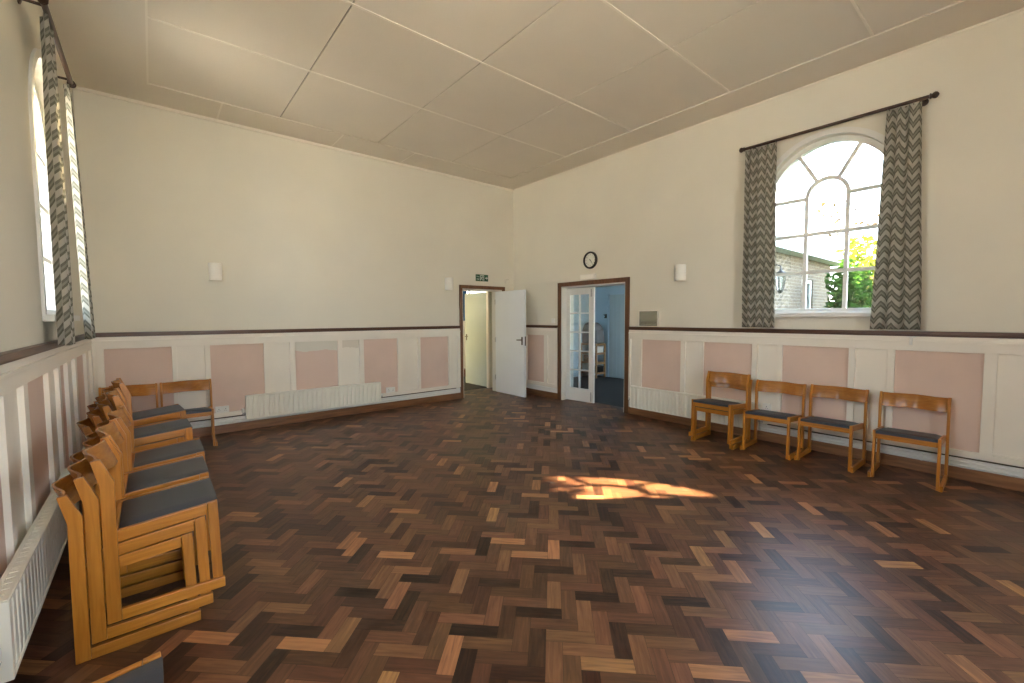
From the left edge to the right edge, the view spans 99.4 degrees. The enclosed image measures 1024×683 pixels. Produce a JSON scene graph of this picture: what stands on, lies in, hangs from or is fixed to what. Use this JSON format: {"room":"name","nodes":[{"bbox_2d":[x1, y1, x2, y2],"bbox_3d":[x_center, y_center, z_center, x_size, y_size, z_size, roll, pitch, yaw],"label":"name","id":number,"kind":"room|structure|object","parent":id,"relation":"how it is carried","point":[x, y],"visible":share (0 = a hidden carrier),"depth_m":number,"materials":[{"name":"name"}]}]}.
{"room":"community hall","nodes":[
{"label":"community hall","id":0,"kind":"room"},
{"bbox_2d":[0,0,83,351],"bbox_3d":[-1.727,-0.605,0.939,0.300,4.120,9.800,-3,4,-40],"label":"wall","id":1,"kind":"structure","parent":0,"point":[21,323],"depth_m":2.56,"materials":[{"name":"beige paint"}]},
{"bbox_2d":[0,468,78,682],"bbox_3d":[-2.511,1.079,2.327,0.089,0.308,2.006,-3,4,-40],"label":"radiator","id":2,"kind":"object","parent":1,"relation":"attached to","point":[25,583],"visible":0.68,"depth_m":1.90,"materials":[{"name":"metal"}]},
{"bbox_2d":[0,468,68,601],"bbox_3d":[-2.502,0.926,2.327,0.054,0.003,1.888,-3,4,-40],"label":"grille","id":3,"kind":"object","parent":2,"relation":"attached to","point":[13,574],"depth_m":1.97,"materials":[{"name":"metal"}]},
{"bbox_2d":[0,334,84,364],"bbox_3d":[-1.589,0.126,1.092,0.050,0.050,9.800,-3,4,-40],"label":"rail","id":4,"kind":"object","parent":1,"relation":"attached to","point":[9,356],"depth_m":2.34,"materials":[{"name":"brown wood"}]},
{"bbox_2d":[17,0,75,87],"bbox_3d":[-3.347,-2.146,3.149,0.145,0.070,1.346,-3,4,-40],"label":"curtain rod","id":5,"kind":"object","parent":1,"relation":"attached to","point":[43,3],"visible":0.73,"depth_m":3.09,"materials":[{"name":"brown wood"}]},
{"bbox_2d":[40,12,74,344],"bbox_3d":[-3.121,-1.046,2.985,0.076,2.133,0.406,-3,4,-40],"label":"curtain","id":6,"kind":"object","parent":5,"relation":"hanging from","point":[58,217],"visible":1,"depth_m":2.88,"materials":[{"name":"fabric"}]},
{"bbox_2d":[63,84,95,338],"bbox_3d":[-3.811,-1.091,3.838,0.088,2.133,0.402,-3,4,-40],"label":"curtain","id":7,"kind":"object","parent":5,"relation":"hanging from","point":[83,264],"visible":1,"depth_m":3.73,"materials":[{"name":"fabric"}]},
{"bbox_2d":[0,339,94,578],"bbox_3d":[-1.590,0.682,1.120,0.040,1.097,9.800,-3,4,-40],"label":"panelling","id":8,"kind":"object","parent":1,"relation":"attached to","point":[44,395],"visible":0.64,"depth_m":2.54,"materials":[{"name":"beige paint"}]},
{"bbox_2d":[28,48,79,321],"bbox_3d":[-3.570,-1.151,3.309,0.195,1.990,1.340,-3,4,-40],"label":"window","id":9,"kind":"structure","parent":1,"relation":"in","point":[37,133],"depth_m":3.52,"materials":[{"name":"white paint"}]},
{"bbox_2d":[73,89,513,421],"bbox_3d":[-2.450,-0.938,6.890,6.795,4.120,0.300,-3,4,-40],"label":"wall","id":10,"kind":"structure","parent":0,"point":[302,235],"depth_m":5.89,"materials":[{"name":"beige paint"}]},
{"bbox_2d":[208,262,222,280],"bbox_3d":[-3.777,-0.890,5.534,0.144,0.220,0.095,-3,4,-40],"label":"wall light","id":11,"kind":"object","parent":10,"relation":"attached to","point":[214,269],"visible":1,"depth_m":5.50,"materials":[{"name":"white plastic"}]},
{"bbox_2d":[91,328,460,420],"bbox_3d":[-2.836,0.390,6.418,4.895,1.097,0.040,-3,4,-40],"label":"panelling","id":12,"kind":"object","parent":10,"relation":"attached to","point":[237,366],"visible":0.69,"depth_m":6.01,"materials":[{"name":"beige paint"}]},
{"bbox_2d":[215,405,228,413],"bbox_3d":[-3.777,0.886,5.660,0.150,0.086,0.032,-3,4,-40],"label":"wall socket","id":13,"kind":"object","parent":12,"relation":"attached to","point":[220,409],"visible":1,"depth_m":5.65,"materials":[{"name":"white plastic"}]},
{"bbox_2d":[386,387,394,392],"bbox_3d":[-1.995,0.794,7.135,0.150,0.086,0.032,-3,4,-40],"label":"wall socket","id":14,"kind":"object","parent":12,"relation":"attached to","point":[388,389],"visible":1,"depth_m":7.12,"materials":[{"name":"white plastic"}]},
{"bbox_2d":[95,326,460,336],"bbox_3d":[-2.835,-0.167,6.383,4.895,0.050,0.050,-3,4,-40],"label":"rail","id":15,"kind":"object","parent":10,"relation":"attached to","point":[162,333],"visible":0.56,"depth_m":5.86,"materials":[{"name":"brown wood"}]},
{"bbox_2d":[241,382,382,418],"bbox_3d":[-2.836,0.840,6.385,1.961,0.315,0.089,-3,4,-40],"label":"radiator","id":16,"kind":"object","parent":10,"relation":"attached to","point":[295,401],"visible":1,"depth_m":6.27,"materials":[{"name":"metal"}]},
{"bbox_2d":[246,382,377,395],"bbox_3d":[-2.829,0.685,6.365,1.843,0.003,0.054,-3,4,-40],"label":"grille","id":17,"kind":"object","parent":16,"relation":"attached to","point":[372,383],"depth_m":6.32,"materials":[{"name":"metal"}]},
{"bbox_2d":[190,388,455,421],"bbox_3d":[-2.855,0.948,6.422,4.765,0.013,0.013,-3,4,-40],"label":"pipe","id":18,"kind":"object","parent":10,"relation":"attached to","point":[451,388],"visible":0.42,"depth_m":7.04,"materials":[{"name":"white metal"}]},
{"bbox_2d":[191,390,455,427],"bbox_3d":[-2.854,1.004,6.424,4.765,0.068,0.022,-3,4,-40],"label":"pipe","id":19,"kind":"object","parent":10,"relation":"attached to","point":[407,398],"visible":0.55,"depth_m":6.39,"materials":[{"name":"white metal"}]},
{"bbox_2d":[190,388,460,428],"bbox_3d":[-2.840,0.998,6.461,4.895,0.084,0.018,-3,4,-40],"label":"trim","id":20,"kind":"structure","parent":10,"relation":"attached to","point":[456,389],"depth_m":6.64,"materials":[{"name":"white paint"}]},
{"bbox_2d":[192,393,460,437],"bbox_3d":[-2.837,1.096,6.464,4.895,0.112,0.024,-3,4,-40],"label":"baseboard","id":21,"kind":"structure","parent":10,"relation":"attached to","point":[219,429],"depth_m":6.41,"materials":[{"name":"brown wood"}]},
{"bbox_2d":[445,277,452,289],"bbox_3d":[-1.110,-1.027,7.741,0.144,0.220,0.095,-3,4,-40],"label":"wall light","id":22,"kind":"object","parent":10,"relation":"attached to","point":[448,280],"visible":1,"depth_m":7.70,"materials":[{"name":"white plastic"}]},
{"bbox_2d":[476,274,487,281],"bbox_3d":[-0.570,-1.205,8.236,0.286,0.124,0.007,-3,4,-40],"label":"exit sign","id":23,"kind":"object","parent":10,"relation":"attached to","point":[479,277],"visible":1,"depth_m":8.23,"materials":[{"name":"green plastic"}]},
{"bbox_2d":[459,285,525,397],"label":"door","id":24,"kind":"structure","parent":10,"relation":"in","point":[508,307],"depth_m":8.27,"materials":[{"name":"white paint"}]},
{"bbox_2d":[463,321,465,367],"bbox_3d":[-1.895,-0.391,10.644,3.800,2.600,0.120,-3,4,-40],"label":"wall","id":25,"kind":"structure","parent":0,"point":[463,321],"depth_m":11.14,"materials":[{"name":"paint"}]},
{"bbox_2d":[463,291,466,320],"bbox_3d":[-1.324,-1.006,10.942,0.472,0.970,0.057,-3,4,-40],"label":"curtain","id":26,"kind":"object","parent":25,"relation":"hanging from","point":[464,292],"visible":0.03,"depth_m":11.04,"materials":[{"name":"blue fabric"}]},
{"bbox_2d":[489,292,492,387],"bbox_3d":[-1.120,-0.284,8.679,2.480,2.600,0.100,-3,4,-40],"label":"wall","id":27,"kind":"structure","parent":0,"point":[490,293],"depth_m":9.18,"materials":[{"name":"paint"}]},
{"bbox_2d":[465,291,489,387],"bbox_3d":[-1.079,-0.046,9.255,0.898,2.060,0.945,-3,4,-40],"label":"door","id":28,"kind":"structure","parent":27,"relation":"in","point":[477,310],"depth_m":9.50,"materials":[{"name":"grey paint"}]},
{"bbox_2d":[6,375,1023,682],"bbox_3d":[0.959,1.266,5.152,9.655,0.122,13.300,-3,4,-40],"label":"floor","id":29,"kind":"structure","parent":0,"point":[486,535],"depth_m":2.65,"materials":[{"name":"brown wood"}]},
{"bbox_2d":[76,416,95,439],"bbox_3d":[-2.981,0.951,3.357,0.514,0.752,0.500,-3,4,-42],"label":"chair","id":30,"kind":"object","parent":29,"relation":"on","point":[86,426],"visible":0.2,"depth_m":3.16,"materials":[{"name":"brown wood"}]},
{"bbox_2d":[86,407,105,428],"bbox_3d":[-2.942,0.884,3.388,0.514,0.752,0.500,-3,4,-42],"label":"chair","id":31,"kind":"object","parent":30,"relation":"on","point":[95,416],"visible":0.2,"depth_m":3.18,"materials":[{"name":"brown wood"}]},
{"bbox_2d":[96,397,184,451],"bbox_3d":[-2.902,0.816,3.420,0.514,0.752,0.500,-3,4,-42],"label":"chair","id":32,"kind":"object","parent":31,"relation":"on","point":[104,406],"visible":0.27,"depth_m":3.29,"materials":[{"name":"brown wood"}]},
{"bbox_2d":[105,388,192,445],"bbox_3d":[-2.862,0.749,3.452,0.514,0.752,0.500,-3,4,-42],"label":"chair","id":33,"kind":"object","parent":32,"relation":"on","point":[152,433],"visible":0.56,"depth_m":3.39,"materials":[{"name":"grey fabric"}]},
{"bbox_2d":[87,401,96,410],"bbox_3d":[-3.500,0.920,3.965,0.514,0.752,0.500,-3,5,-45],"label":"chair","id":34,"kind":"object","parent":29,"relation":"on","point":[91,407],"visible":0.15,"depth_m":3.80,"materials":[{"name":"brown wood"}]},
{"bbox_2d":[95,393,106,401],"bbox_3d":[-3.462,0.852,3.998,0.514,0.752,0.500,-3,5,-45],"label":"chair","id":35,"kind":"object","parent":34,"relation":"on","point":[102,397],"visible":0.16,"depth_m":3.88,"materials":[{"name":"brown wood"}]},
{"bbox_2d":[103,385,178,427],"bbox_3d":[-3.424,0.784,4.032,0.514,0.752,0.500,-3,5,-45],"label":"chair","id":36,"kind":"object","parent":35,"relation":"on","point":[111,388],"visible":0.13,"depth_m":3.94,"materials":[{"name":"brown wood"}]},
{"bbox_2d":[111,378,185,426],"bbox_3d":[-3.387,0.717,4.066,0.514,0.752,0.500,-3,5,-45],"label":"chair","id":37,"kind":"object","parent":36,"relation":"on","point":[148,416],"visible":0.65,"depth_m":3.96,"materials":[{"name":"brown wood"}]},
{"bbox_2d":[86,432,97,439],"bbox_3d":[-2.553,0.970,2.989,0.514,0.752,0.500,-3,4,-40],"label":"chair","id":38,"kind":"object","parent":29,"relation":"on","point":[94,434],"visible":0.07,"depth_m":2.86,"materials":[{"name":"brown wood"}]},
{"bbox_2d":[97,418,109,427],"bbox_3d":[-2.512,0.902,3.020,0.514,0.752,0.500,-3,4,-40],"label":"chair","id":39,"kind":"object","parent":38,"relation":"on","point":[106,422],"visible":0.02,"depth_m":2.90,"materials":[{"name":"brown wood"}]},
{"bbox_2d":[107,406,204,471],"bbox_3d":[-2.471,0.835,3.050,0.514,0.752,0.500,-3,4,-40],"label":"chair","id":40,"kind":"object","parent":39,"relation":"on","point":[155,456],"visible":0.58,"depth_m":3.01,"materials":[{"name":"brown wood"}]},
{"bbox_2d":[51,474,200,664],"bbox_3d":[-1.909,1.013,2.173,0.514,0.752,0.500,-3,4,-40],"label":"chair","id":41,"kind":"object","parent":29,"relation":"on","point":[66,491],"visible":0.58,"depth_m":1.99,"materials":[{"name":"brown wood"}]},
{"bbox_2d":[67,458,213,644],"bbox_3d":[-1.868,0.945,2.204,0.514,0.752,0.500,-3,4,-40],"label":"chair","id":42,"kind":"object","parent":41,"relation":"on","point":[81,471],"visible":0.56,"depth_m":2.02,"materials":[{"name":"brown wood"}]},
{"bbox_2d":[82,437,225,624],"bbox_3d":[-1.827,0.878,2.234,0.514,0.752,0.500,-3,4,-40],"label":"chair","id":43,"kind":"object","parent":42,"relation":"on","point":[122,519],"visible":0.99,"depth_m":2.14,"materials":[{"name":"brown wood"}]},
{"bbox_2d":[70,449,182,591],"bbox_3d":[-2.236,0.992,2.577,0.514,0.752,0.500,-3,4,-40],"label":"chair","id":44,"kind":"object","parent":29,"relation":"on","point":[78,456],"visible":0.04,"depth_m":2.44,"materials":[{"name":"brown wood"}]},
{"bbox_2d":[83,436,181,575],"bbox_3d":[-2.196,0.924,2.607,0.514,0.752,0.500,-3,4,-40],"label":"chair","id":45,"kind":"object","parent":44,"relation":"on","point":[93,441],"visible":0.06,"depth_m":2.47,"materials":[{"name":"brown wood"}]},
{"bbox_2d":[95,419,208,548],"bbox_3d":[-2.155,0.857,2.638,0.514,0.752,0.500,-3,4,-40],"label":"chair","id":46,"kind":"object","parent":45,"relation":"on","point":[148,479],"visible":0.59,"depth_m":2.61,"materials":[{"name":"brown wood"}]},
{"bbox_2d":[92,652,163,682],"bbox_3d":[-1.157,1.072,1.058,0.514,0.752,0.500,-3,4,-40],"label":"chair","id":47,"kind":"object","parent":29,"relation":"on","point":[151,671],"visible":1,"depth_m":1.30,"materials":[{"name":"grey fabric"}]},
{"bbox_2d":[98,383,158,407],"bbox_3d":[-4.210,0.877,4.785,0.500,0.752,0.514,-3,4,-40],"label":"chair","id":48,"kind":"object","parent":29,"relation":"on","point":[142,389],"visible":0.16,"depth_m":4.99,"materials":[{"name":"brown wood"}]},
{"bbox_2d":[160,379,217,445],"bbox_3d":[-3.822,0.855,5.132,0.500,0.752,0.514,-3,4,-40],"label":"chair","id":49,"kind":"object","parent":29,"relation":"on","point":[187,385],"visible":0.75,"depth_m":5.18,"materials":[{"name":"brown wood"}]},
{"bbox_2d":[581,343,605,377],"bbox_3d":[2.013,0.462,10.811,0.356,0.840,0.516,-3,4,-40],"label":"rack","id":50,"kind":"object","parent":29,"relation":"on","point":[600,344],"visible":0.68,"depth_m":10.69,"materials":[{"name":"brown wood"}]},
{"bbox_2d":[584,355,588,361],"bbox_3d":[1.949,0.417,10.885,0.250,0.160,0.180,-3,4,-40],"label":"storage box","id":51,"kind":"object","parent":50,"relation":"on","point":[586,357],"visible":0.31,"depth_m":10.81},
{"bbox_2d":[582,322,603,343],"bbox_3d":[2.013,-0.218,10.776,0.290,0.518,0.490,-3,4,-40],"label":"cover","id":52,"kind":"object","parent":50,"relation":"on","point":[599,332],"visible":0.72,"depth_m":10.67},
{"bbox_2d":[581,361,604,364],"bbox_3d":[2.014,0.527,10.815,0.343,0.050,0.510,-3,4,-40],"label":"shelf","id":53,"kind":"object","parent":50,"relation":"attached to","point":[596,362],"depth_m":10.68,"materials":[{"name":"brown wood"}]},
{"bbox_2d":[582,343,604,345],"bbox_3d":[2.012,0.067,10.790,0.343,0.050,0.510,-3,4,-40],"label":"shelf","id":54,"kind":"object","parent":50,"relation":"attached to","point":[601,344],"depth_m":10.66,"materials":[{"name":"brown wood"}]},
{"bbox_2d":[597,346,602,352],"bbox_3d":[2.094,0.192,10.695,0.250,0.150,0.200,-3,4,-40],"label":"storage box","id":55,"kind":"object","parent":50,"relation":"on","point":[599,348],"visible":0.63,"depth_m":10.61,"materials":[{"name":"beige paint"}]},
{"bbox_2d":[597,365,603,371],"bbox_3d":[2.103,0.672,10.715,0.250,0.150,0.210,-3,4,-40],"label":"storage box","id":56,"kind":"object","parent":50,"relation":"on","point":[600,368],"visible":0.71,"depth_m":10.64,"materials":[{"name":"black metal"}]},
{"bbox_2d":[691,380,752,449],"bbox_3d":[2.516,0.820,5.197,0.514,0.752,0.500,-3,4,-39],"label":"chair","id":57,"kind":"object","parent":29,"relation":"on","point":[711,384],"visible":0.45,"depth_m":5.13,"materials":[{"name":"brown wood"}]},
{"bbox_2d":[688,371,750,444],"bbox_3d":[2.474,0.757,5.160,0.514,0.752,0.500,-3,4,-39],"label":"chair","id":58,"kind":"object","parent":57,"relation":"on","point":[712,376],"visible":0.98,"depth_m":5.11,"materials":[{"name":"brown wood"}]},
{"bbox_2d":[740,379,806,459],"bbox_3d":[2.913,0.839,4.836,0.514,0.752,0.500,-3,4,-41],"label":"chair","id":59,"kind":"object","parent":29,"relation":"on","point":[789,388],"visible":0.94,"depth_m":4.81,"materials":[{"name":"brown wood"}]},
{"bbox_2d":[794,384,868,472],"bbox_3d":[3.289,0.858,4.468,0.514,0.752,0.500,-3,4,-39],"label":"chair","id":60,"kind":"object","parent":29,"relation":"on","point":[821,391],"visible":1,"depth_m":4.42,"materials":[{"name":"brown wood"}]},
{"bbox_2d":[867,391,951,492],"bbox_3d":[3.663,0.882,4.002,0.514,0.752,0.500,-3,4,-41],"label":"chair","id":61,"kind":"object","parent":29,"relation":"on","point":[938,404],"visible":1,"depth_m":3.97,"materials":[{"name":"brown wood"}]},
{"bbox_2d":[49,0,1023,189],"bbox_3d":[0.763,-2.739,2.894,6.795,0.104,10.400,-3,4,-40],"label":"ceiling","id":62,"kind":"structure","parent":0,"point":[510,94],"depth_m":4.29,"materials":[{"name":"paint"}]},
{"bbox_2d":[573,294,588,376],"bbox_3d":[0.972,-0.385,10.289,2.760,2.600,0.075,-3,4,-40],"label":"wall","id":63,"kind":"structure","parent":0,"point":[584,298],"depth_m":10.85,"materials":[{"name":"blue paint"}]},
{"bbox_2d":[595,285,624,378],"bbox_3d":[3.194,-0.371,9.849,0.100,2.600,3.600,-3,4,-40],"label":"wall","id":64,"kind":"structure","parent":0,"point":[600,292],"depth_m":10.85,"materials":[{"name":"blue paint"}]},
{"bbox_2d":[607,292,624,378],"bbox_3d":[2.622,-0.144,10.393,0.106,2.090,0.900,-3,4,-40],"label":"door","id":65,"kind":"structure","parent":64,"relation":"in","point":[615,341],"depth_m":10.55,"materials":[{"name":"blue paint"}]},
{"bbox_2d":[513,10,1023,466],"bbox_3d":[3.273,-0.864,5.076,0.300,4.120,9.800,-3,4,-40],"label":"wall","id":66,"kind":"structure","parent":0,"point":[646,210],"depth_m":4.83,"materials":[{"name":"beige paint"}]},
{"bbox_2d":[48,4,1023,191],"bbox_3d":[0.763,-2.674,2.898,6.195,0.035,9.800,-3,4,-40],"label":"crown molding","id":67,"kind":"structure","parent":66,"relation":"attached to","point":[1021,9],"depth_m":5.45,"materials":[{"name":"paint"}]},
{"bbox_2d":[526,388,556,398],"bbox_3d":[0.430,0.972,8.372,0.024,0.112,1.250,-3,4,-40],"label":"baseboard","id":68,"kind":"structure","parent":66,"relation":"attached to","point":[528,390],"depth_m":8.20,"materials":[{"name":"brown wood"}]},
{"bbox_2d":[526,383,556,392],"bbox_3d":[0.432,0.874,8.369,0.018,0.084,1.250,-3,4,-40],"label":"trim","id":69,"kind":"structure","parent":66,"relation":"attached to","point":[532,386],"depth_m":8.20,"materials":[{"name":"white paint"}]},
{"bbox_2d":[526,327,557,387],"bbox_3d":[0.420,0.266,8.327,0.040,1.097,1.250,-3,4,-40],"label":"panelling","id":70,"kind":"object","parent":66,"relation":"attached to","point":[541,343],"visible":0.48,"depth_m":8.17,"materials":[{"name":"beige paint"}]},
{"bbox_2d":[526,325,557,327],"bbox_3d":[0.414,-0.291,8.293,0.050,0.050,1.250,-3,4,-40],"label":"rail","id":71,"kind":"object","parent":66,"relation":"attached to","point":[529,326],"visible":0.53,"depth_m":8.07,"materials":[{"name":"brown wood"}]},
{"bbox_2d":[580,273,595,279],"bbox_3d":[1.262,-1.075,7.217,0.052,0.090,0.325,-3,4,-40],"label":"emergency light","id":72,"kind":"object","parent":66,"relation":"attached to","point":[585,276],"visible":1,"depth_m":7.19,"materials":[{"name":"white plastic"}]},
{"bbox_2d":[581,274,593,278],"bbox_3d":[1.245,-1.071,7.203,0.008,0.065,0.275,-3,4,-40],"label":"diffuser","id":73,"kind":"object","parent":72,"relation":"attached to","point":[586,276],"depth_m":7.19,"materials":[{"name":"beige plastic"}]},
{"bbox_2d":[583,251,597,268],"bbox_3d":[1.290,-1.345,7.177,0.038,0.284,0.284,-3,4,-40],"label":"wall clock","id":74,"kind":"object","parent":66,"relation":"attached to","point":[590,259],"visible":1,"depth_m":7.17,"materials":[{"name":"black metal"}]},
{"bbox_2d":[557,277,629,412],"bbox_3d":[1.638,0.018,7.517,0.874,2.102,1.514,-3,4,-40],"label":"door","id":75,"kind":"structure","parent":66,"relation":"in","point":[566,291],"depth_m":7.64,"materials":[{"name":"white paint"}]},
{"bbox_2d":[674,264,685,280],"bbox_3d":[2.291,-0.943,5.948,0.095,0.220,0.144,-3,4,-40],"label":"wall light","id":76,"kind":"object","parent":66,"relation":"attached to","point":[680,269],"visible":1,"depth_m":5.90,"materials":[{"name":"white plastic"}]},
{"bbox_2d":[628,385,762,429],"bbox_3d":[2.391,0.867,5.914,0.089,0.328,1.901,-3,4,-40],"label":"radiator","id":77,"kind":"object","parent":66,"relation":"attached to","point":[675,403],"visible":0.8,"depth_m":6.04,"materials":[{"name":"metal"}]},
{"bbox_2d":[632,385,754,402],"bbox_3d":[2.380,0.706,5.897,0.054,0.003,1.783,-3,4,-40],"label":"grille","id":78,"kind":"object","parent":77,"relation":"attached to","point":[633,387],"depth_m":5.94,"materials":[{"name":"metal"}]},
{"bbox_2d":[628,330,1023,466],"bbox_3d":[4.036,0.494,3.972,0.040,1.097,7.020,-3,4,-40],"label":"panelling","id":79,"kind":"object","parent":66,"relation":"attached to","point":[983,378],"visible":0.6,"depth_m":4.43,"materials":[{"name":"beige paint"}]},
{"bbox_2d":[762,403,770,410],"bbox_3d":[3.043,0.784,5.186,0.032,0.086,0.088,-3,4,-40],"label":"wall socket","id":80,"kind":"object","parent":79,"relation":"attached to","point":[766,406],"visible":0.81,"depth_m":5.18,"materials":[{"name":"white plastic"}]},
{"bbox_2d":[907,336,915,344],"bbox_3d":[3.822,-0.009,4.159,0.042,0.081,0.060,-3,4,-40],"label":"clip","id":81,"kind":"object","parent":79,"relation":"attached to","point":[910,337],"visible":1,"depth_m":4.15,"materials":[{"name":"white paint"}]},
{"bbox_2d":[628,407,1023,491],"bbox_3d":[4.045,1.200,4.017,0.024,0.112,7.020,-3,4,-40],"label":"baseboard","id":82,"kind":"structure","parent":66,"relation":"attached to","point":[997,480],"depth_m":4.44,"materials":[{"name":"brown wood"}]},
{"bbox_2d":[628,327,1023,338],"bbox_3d":[4.029,-0.063,3.938,0.050,0.050,7.020,-3,4,-40],"label":"rail","id":83,"kind":"object","parent":66,"relation":"attached to","point":[747,330],"visible":1,"depth_m":4.49,"materials":[{"name":"brown wood"}]},
{"bbox_2d":[638,310,658,326],"bbox_3d":[2.006,-0.335,6.369,0.038,0.238,0.324,-3,4,-40],"label":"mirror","id":84,"kind":"object","parent":83,"relation":"on","point":[650,318],"visible":1,"depth_m":6.35,"materials":[{"name":"silver metal"}]},
{"bbox_2d":[629,401,1023,478],"bbox_3d":[4.047,1.102,4.013,0.018,0.084,7.020,-3,4,-40],"label":"trim","id":85,"kind":"structure","parent":66,"relation":"attached to","point":[760,424],"depth_m":4.21,"materials":[{"name":"white paint"}]},
{"bbox_2d":[774,127,884,316],"bbox_3d":[3.398,-1.265,4.723,0.195,1.990,1.340,-3,4,-40],"label":"window","id":86,"kind":"structure","parent":66,"relation":"in","point":[844,311],"depth_m":4.69,"materials":[{"name":"white paint"}]},
{"bbox_2d":[739,91,939,152],"bbox_3d":[3.317,-2.260,4.587,0.145,0.070,1.731,-3,4,-40],"label":"curtain rod","id":87,"kind":"object","parent":66,"relation":"attached to","point":[924,99],"visible":0.88,"depth_m":4.37,"materials":[{"name":"brown wood"}]},
{"bbox_2d":[742,142,776,327],"bbox_3d":[2.902,-1.212,5.078,0.085,2.096,0.372,-3,4,-40],"label":"curtain","id":88,"kind":"object","parent":87,"relation":"hanging from","point":[759,240],"visible":1,"depth_m":5.09,"materials":[{"name":"fabric"}]},
{"bbox_2d":[870,101,921,329],"bbox_3d":[3.685,-1.163,4.126,0.086,2.096,0.370,-3,4,-40],"label":"curtain","id":89,"kind":"object","parent":87,"relation":"hanging from","point":[897,284],"visible":1,"depth_m":4.13,"materials":[{"name":"fabric"}]},
{"bbox_2d":[759,425,1023,477],"bbox_3d":[3.802,1.092,4.278,0.022,0.068,6.140,-3,4,-40],"label":"pipe","id":90,"kind":"object","parent":66,"relation":"attached to","point":[920,454],"visible":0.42,"depth_m":4.19,"materials":[{"name":"white metal"}]},
{"bbox_2d":[767,424,1023,468],"bbox_3d":[4.406,1.074,3.549,0.013,0.013,4.250,-3,4,-40],"label":"pipe","id":91,"kind":"object","parent":66,"relation":"attached to","point":[767,424],"visible":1,"depth_m":4.18,"materials":[{"name":"white metal"}]},
{"bbox_3d":[17.487,0.461,23.318,44.680,0.120,90.000,-3,4,-40],"label":"lawn","id":92,"kind":"structure","parent":0,"visible":0},
{"bbox_2d":[775,235,843,308],"bbox_3d":[3.752,-0.537,11.409,8.460,3.350,6.300,-3,4,-40],"label":"brick building","id":93,"kind":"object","parent":92,"relation":"on","point":[789,253],"visible":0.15,"depth_m":9.97,"materials":[{"name":"brick"}]},
{"bbox_2d":[775,264,785,292],"bbox_3d":[5.423,-1.279,8.841,0.242,0.604,0.321,-3,4,-40],"label":"wall lantern","id":94,"kind":"object","parent":93,"relation":"attached to","point":[780,269],"visible":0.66,"depth_m":8.80,"materials":[{"name":"black metal"}]},
{"bbox_2d":[811,200,878,300],"bbox_3d":[12.379,-2.217,15.257,3.455,6.187,3.595,-3,4,-40],"label":"bare tree","id":95,"kind":"object","parent":92,"relation":"on","point":[823,203],"visible":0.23,"depth_m":15.99,"materials":[{"name":"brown plant"}]},
{"bbox_2d":[823,258,873,307],"bbox_3d":[7.583,-0.317,9.762,1.409,3.065,0.947,-2,4,-28],"label":"shrub","id":96,"kind":"object","parent":92,"relation":"on","point":[858,282],"visible":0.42,"depth_m":9.49,"materials":[{"name":"green plant"}]},
{"bbox_2d":[835,230,876,303],"bbox_3d":[10.529,-1.079,12.395,2.633,4.277,2.822,-1,3,-5],"label":"tree","id":97,"kind":"object","parent":92,"relation":"on","point":[864,261],"visible":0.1,"depth_m":12.38,"materials":[{"name":"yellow plant"}]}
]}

